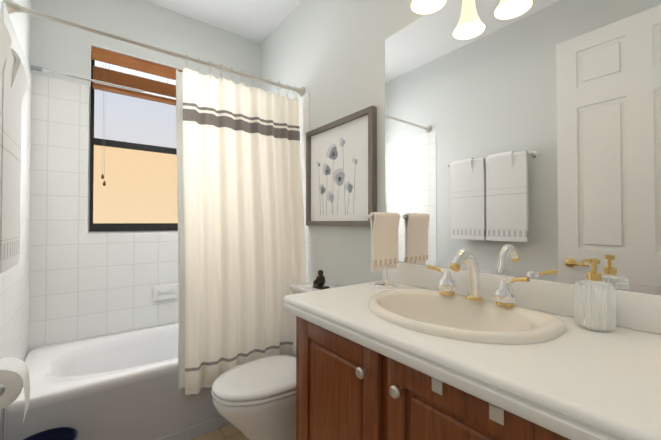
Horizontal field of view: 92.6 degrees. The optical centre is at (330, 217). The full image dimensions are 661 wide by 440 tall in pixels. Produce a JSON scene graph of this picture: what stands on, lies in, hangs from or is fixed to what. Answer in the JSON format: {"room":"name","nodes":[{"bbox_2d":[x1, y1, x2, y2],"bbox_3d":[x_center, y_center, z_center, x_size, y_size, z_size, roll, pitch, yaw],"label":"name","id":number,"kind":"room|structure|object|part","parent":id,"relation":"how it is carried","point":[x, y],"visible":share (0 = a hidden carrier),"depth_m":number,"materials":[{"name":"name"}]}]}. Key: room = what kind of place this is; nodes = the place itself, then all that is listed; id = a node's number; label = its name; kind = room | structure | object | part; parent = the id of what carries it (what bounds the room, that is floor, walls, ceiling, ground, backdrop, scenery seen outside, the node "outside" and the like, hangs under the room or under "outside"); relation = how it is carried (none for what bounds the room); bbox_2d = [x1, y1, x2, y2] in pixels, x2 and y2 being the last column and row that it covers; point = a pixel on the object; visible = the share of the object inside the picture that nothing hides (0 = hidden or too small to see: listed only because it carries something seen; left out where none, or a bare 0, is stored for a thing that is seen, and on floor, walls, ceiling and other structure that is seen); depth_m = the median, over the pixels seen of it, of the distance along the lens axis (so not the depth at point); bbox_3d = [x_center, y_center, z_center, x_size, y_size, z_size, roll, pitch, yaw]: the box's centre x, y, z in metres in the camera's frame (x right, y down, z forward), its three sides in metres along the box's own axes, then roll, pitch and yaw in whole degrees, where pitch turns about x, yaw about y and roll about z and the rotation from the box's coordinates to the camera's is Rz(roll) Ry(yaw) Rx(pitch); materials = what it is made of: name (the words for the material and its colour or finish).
{"room":"bathroom","nodes":[
{"label":"bathroom","id":0,"kind":"room"},
{"bbox_2d":[0,0,30,67],"bbox_3d":[-0.866,-0.201,0.542,0.140,2.770,3.690,1,-1,-37],"label":"wall","id":1,"kind":"structure","parent":0,"point":[21,22],"depth_m":1.70,"materials":[{"name":"white paint"}]},
{"bbox_2d":[0,12,28,272],"bbox_3d":[-0.971,-0.191,0.889,0.112,0.700,0.722,1,-1,-37],"label":"towel","id":2,"kind":"object","parent":1,"relation":"attached to","point":[14,80],"visible":1,"depth_m":0.99,"materials":[{"name":"white fabric"}]},
{"bbox_2d":[0,357,29,421],"bbox_3d":[-0.968,0.502,0.906,0.148,0.169,0.190,1,-1,-37],"label":"toilet paper","id":3,"kind":"object","parent":1,"relation":"attached to","point":[14,377],"visible":1,"depth_m":0.89,"materials":[{"name":"white paper"}]},
{"bbox_2d":[31,65,175,99],"bbox_3d":[-1.179,-0.881,2.306,1.471,0.026,0.026,1,-1,-37],"label":"rail","id":4,"kind":"object","parent":1,"relation":"attached to","point":[37,68],"visible":0.73,"depth_m":2.04,"materials":[{"name":"silver metal"}]},
{"bbox_2d":[28,0,260,352],"bbox_3d":[-1.264,-0.175,2.408,1.490,2.770,0.160,1,-1,-37],"label":"wall","id":5,"kind":"structure","parent":0,"point":[59,47],"depth_m":2.22,"materials":[{"name":"white paint"}]},
{"bbox_2d":[88,45,90,231],"bbox_3d":[-1.374,-0.521,2.285,0.596,1.228,0.108,1,-1,-37],"label":"window trim","id":6,"kind":"structure","parent":5,"relation":"attached to","point":[89,134],"depth_m":2.06,"materials":[{"name":"white paint"}]},
{"bbox_2d":[28,74,178,349],"bbox_3d":[-1.213,-0.036,2.339,1.490,1.650,0.008,1,-1,-37],"label":"wall tile","id":7,"kind":"structure","parent":5,"relation":"attached to","point":[84,283],"depth_m":2.02,"materials":[{"name":"white tile"}]},
{"bbox_2d":[154,283,177,300],"bbox_3d":[-1.197,0.544,2.302,0.156,0.110,0.056,1,-1,-37],"label":"soap dish","id":8,"kind":"object","parent":7,"relation":"attached to","point":[165,292],"visible":1,"depth_m":2.30,"materials":[{"name":"white ceramic"}]},
{"bbox_2d":[89,51,177,231],"bbox_3d":[-1.386,-0.520,2.301,0.580,1.228,0.118,1,-1,-37],"label":"window","id":9,"kind":"structure","parent":5,"relation":"in","point":[133,151],"depth_m":2.30,"materials":[{"name":"glass"}]},
{"bbox_3d":[-1.408,-1.062,2.337,0.540,0.105,0.005,1,-1,-37],"label":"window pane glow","id":10,"kind":"part","parent":9,"relation":"part of","materials":[{"name":"brown wood"}]},
{"bbox_3d":[-1.412,-0.828,2.339,0.540,0.572,0.006,1,-1,-37],"label":"pane","id":11,"kind":"part","parent":9,"relation":"part of","materials":[{"name":"glass"}]},
{"bbox_3d":[-1.407,-0.230,2.324,0.540,0.537,0.006,1,-1,-37],"label":"pane","id":12,"kind":"part","parent":9,"relation":"part of","materials":[{"name":"beige glass"}]},
{"bbox_3d":[-1.379,-0.666,2.251,0.394,0.838,0.026,1,-1,-37],"label":"blind cord","id":13,"kind":"part","parent":9,"relation":"part of","materials":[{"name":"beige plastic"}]},
{"bbox_2d":[92,47,182,105],"bbox_3d":[-1.368,-1.001,2.284,0.572,0.263,0.059,1,-1,-37],"label":"window blind","id":14,"kind":"object","parent":9,"relation":"attached to","point":[125,79],"visible":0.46,"depth_m":2.23,"materials":[{"name":"brown wood"}]},
{"bbox_2d":[88,43,182,232],"bbox_3d":[-1.374,-0.521,2.285,0.596,1.244,0.108,1,-1,-37],"label":"window trim","id":15,"kind":"structure","parent":5,"relation":"attached to","point":[129,55],"depth_m":2.22,"materials":[{"name":"white paint"}]},
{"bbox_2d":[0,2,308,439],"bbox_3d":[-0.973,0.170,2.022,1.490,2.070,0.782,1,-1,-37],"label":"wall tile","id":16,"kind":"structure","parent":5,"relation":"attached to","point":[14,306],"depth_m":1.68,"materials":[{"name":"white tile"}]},
{"bbox_2d":[190,424,246,439],"bbox_3d":[-0.217,1.241,1.016,1.770,0.100,3.690,1,-1,-37],"label":"floor","id":17,"kind":"structure","parent":0,"point":[229,432],"depth_m":1.74,"materials":[{"name":"tile"}]},
{"bbox_2d":[23,427,77,439],"bbox_3d":[-1.142,1.047,1.251,0.220,0.295,0.220,1,-1,-37],"label":"waste bin","id":18,"kind":"object","parent":17,"relation":"on","point":[64,433],"visible":0.96,"depth_m":1.35,"materials":[{"name":"blue plastic"}]},
{"bbox_2d":[4,322,230,439],"bbox_3d":[-0.980,0.990,2.019,1.470,0.430,0.756,1,-1,-37],"label":"bathtub","id":19,"kind":"object","parent":17,"relation":"on","point":[120,386],"visible":0.5,"depth_m":1.61,"materials":[{"name":"ceramic"}]},
{"bbox_2d":[211,281,336,439],"bbox_3d":[-0.245,0.802,1.662,0.731,0.795,0.450,1,-1,-37],"label":"toilet","id":20,"kind":"object","parent":17,"relation":"on","point":[255,399],"visible":0.5,"depth_m":1.47,"materials":[{"name":"white ceramic"}]},
{"bbox_3d":[-0.339,0.820,1.590,0.495,0.018,0.384,1,-1,-37],"label":"seat","id":21,"kind":"part","parent":20,"relation":"part of","materials":[{"name":"white ceramic"}]},
{"bbox_3d":[-0.338,0.791,1.591,0.493,0.035,0.380,1,-1,-37],"label":"lid","id":22,"kind":"part","parent":20,"relation":"part of","materials":[{"name":"white ceramic"}]},
{"bbox_3d":[-0.319,1.015,1.602,0.535,0.368,0.372,1,-1,-37],"label":"bowl","id":23,"kind":"part","parent":20,"relation":"part of","materials":[{"name":"white ceramic"}]},
{"bbox_3d":[-0.056,0.624,1.808,0.256,0.435,0.450,1,-1,-37],"label":"tank","id":24,"kind":"part","parent":20,"relation":"part of","materials":[{"name":"white ceramic"}]},
{"bbox_2d":[312,270,329,289],"bbox_3d":[-0.056,0.354,1.836,0.074,0.104,0.082,1,-1,-37],"label":"figurine","id":25,"kind":"object","parent":20,"relation":"on","point":[319,281],"visible":1,"depth_m":1.82,"materials":[{"name":"black ceramic"}]},
{"bbox_2d":[283,308,578,439],"bbox_3d":[0.485,0.776,0.842,0.588,0.825,1.410,1,-1,-37],"label":"bathroom vanity","id":26,"kind":"object","parent":17,"relation":"on","point":[347,389],"depth_m":0.88,"materials":[{"name":"brown wood"}]},
{"bbox_2d":[283,280,660,439],"bbox_3d":[0.483,0.332,0.855,0.582,0.058,1.447,1,-1,-37],"label":"countertop","id":27,"kind":"structure","parent":26,"relation":"on","point":[588,384],"depth_m":0.64,"materials":[{"name":"white stone"}]},
{"bbox_2d":[368,212,400,287],"bbox_3d":[0.250,0.141,1.445,0.212,0.340,0.108,1,-1,-37],"label":"towel stand","id":28,"kind":"object","parent":27,"relation":"on","point":[384,239],"visible":1,"depth_m":1.43,"materials":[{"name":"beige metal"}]},
{"bbox_2d":[335,284,578,363],"bbox_3d":[0.362,0.363,1.006,0.415,0.160,0.584,1,-1,-37],"label":"sink","id":29,"kind":"object","parent":27,"relation":"in","point":[499,331],"depth_m":1.00,"materials":[{"name":"beige ceramic"}]},
{"bbox_2d":[427,248,530,307],"bbox_3d":[0.471,0.194,1.091,0.162,0.181,0.363,1,-1,-37],"label":"faucet","id":30,"kind":"object","parent":27,"relation":"on","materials":[{"name":"silver metal"}]},
{"bbox_2d":[574,258,615,331],"bbox_3d":[0.726,0.207,0.870,0.092,0.192,0.087,1,-1,-37],"label":"soap dispenser","id":31,"kind":"object","parent":27,"relation":"on","point":[593,315],"visible":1,"depth_m":0.85,"materials":[{"name":"clear glass"}]},
{"bbox_2d":[144,0,301,43],"bbox_3d":[-0.217,-1.629,1.056,1.770,0.100,3.690,1,-1,-37],"label":"ceiling","id":32,"kind":"structure","parent":0,"point":[259,21],"depth_m":2.40,"materials":[{"name":"white paint"}]},
{"bbox_2d":[261,0,658,294],"bbox_3d":[0.431,-0.187,1.530,0.140,2.770,3.690,1,-1,-37],"label":"wall","id":33,"kind":"structure","parent":0,"point":[329,55],"depth_m":1.91,"materials":[{"name":"white paint"}]},
{"bbox_2d":[4,0,306,394],"bbox_3d":[-0.763,-0.002,1.749,1.489,1.876,0.163,1,-1,-37],"label":"shower curtain","id":34,"kind":"object","parent":33,"relation":"attached to","point":[241,251],"visible":0.98,"depth_m":1.87,"materials":[{"name":"white fabric"}]},
{"bbox_3d":[-0.790,-0.903,1.797,1.489,0.072,0.072,1,-1,-37],"label":"rod","id":35,"kind":"part","parent":34,"relation":"part of","materials":[{"name":"silver metal"}]},
{"bbox_2d":[306,106,376,226],"bbox_3d":[0.039,-0.267,1.899,0.035,0.630,0.630,1,-1,-37],"label":"picture","id":36,"kind":"object","parent":33,"relation":"attached to","point":[341,171],"visible":1,"depth_m":1.85,"materials":[{"name":"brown paper"}]},
{"bbox_2d":[322,152,341,191],"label":"art","id":37,"kind":"object","parent":36,"relation":"attached to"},
{"bbox_2d":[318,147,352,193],"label":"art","id":38,"kind":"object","parent":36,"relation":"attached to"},
{"bbox_2d":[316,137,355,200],"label":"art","id":39,"kind":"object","parent":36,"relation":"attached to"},
{"bbox_2d":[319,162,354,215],"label":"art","id":40,"kind":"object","parent":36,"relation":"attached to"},
{"bbox_2d":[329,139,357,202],"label":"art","id":41,"kind":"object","parent":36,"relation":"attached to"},
{"bbox_2d":[411,0,445,13],"bbox_3d":[0.529,-0.994,1.114,0.220,0.308,0.610,1,-1,-37],"label":"sconce","id":42,"kind":"object","parent":33,"relation":"attached to","point":[424,6],"visible":1,"depth_m":1.28,"materials":[{"name":"white glass"}]},
{"bbox_2d":[383,262,660,335],"bbox_3d":[0.706,0.256,1.027,0.020,0.100,1.447,1,-1,-37],"label":"backsplash","id":43,"kind":"structure","parent":33,"relation":"attached to","point":[642,311],"depth_m":0.97,"materials":[{"name":"beige stone"}]},
{"bbox_2d":[385,0,660,294],"bbox_3d":[0.818,-0.360,0.900,0.010,1.122,1.775,1,-1,-37],"label":"mirror","id":44,"kind":"object","parent":33,"relation":"attached to","point":[522,138],"visible":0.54,"depth_m":1.07,"materials":[{"name":"clear glass"}]}
]}

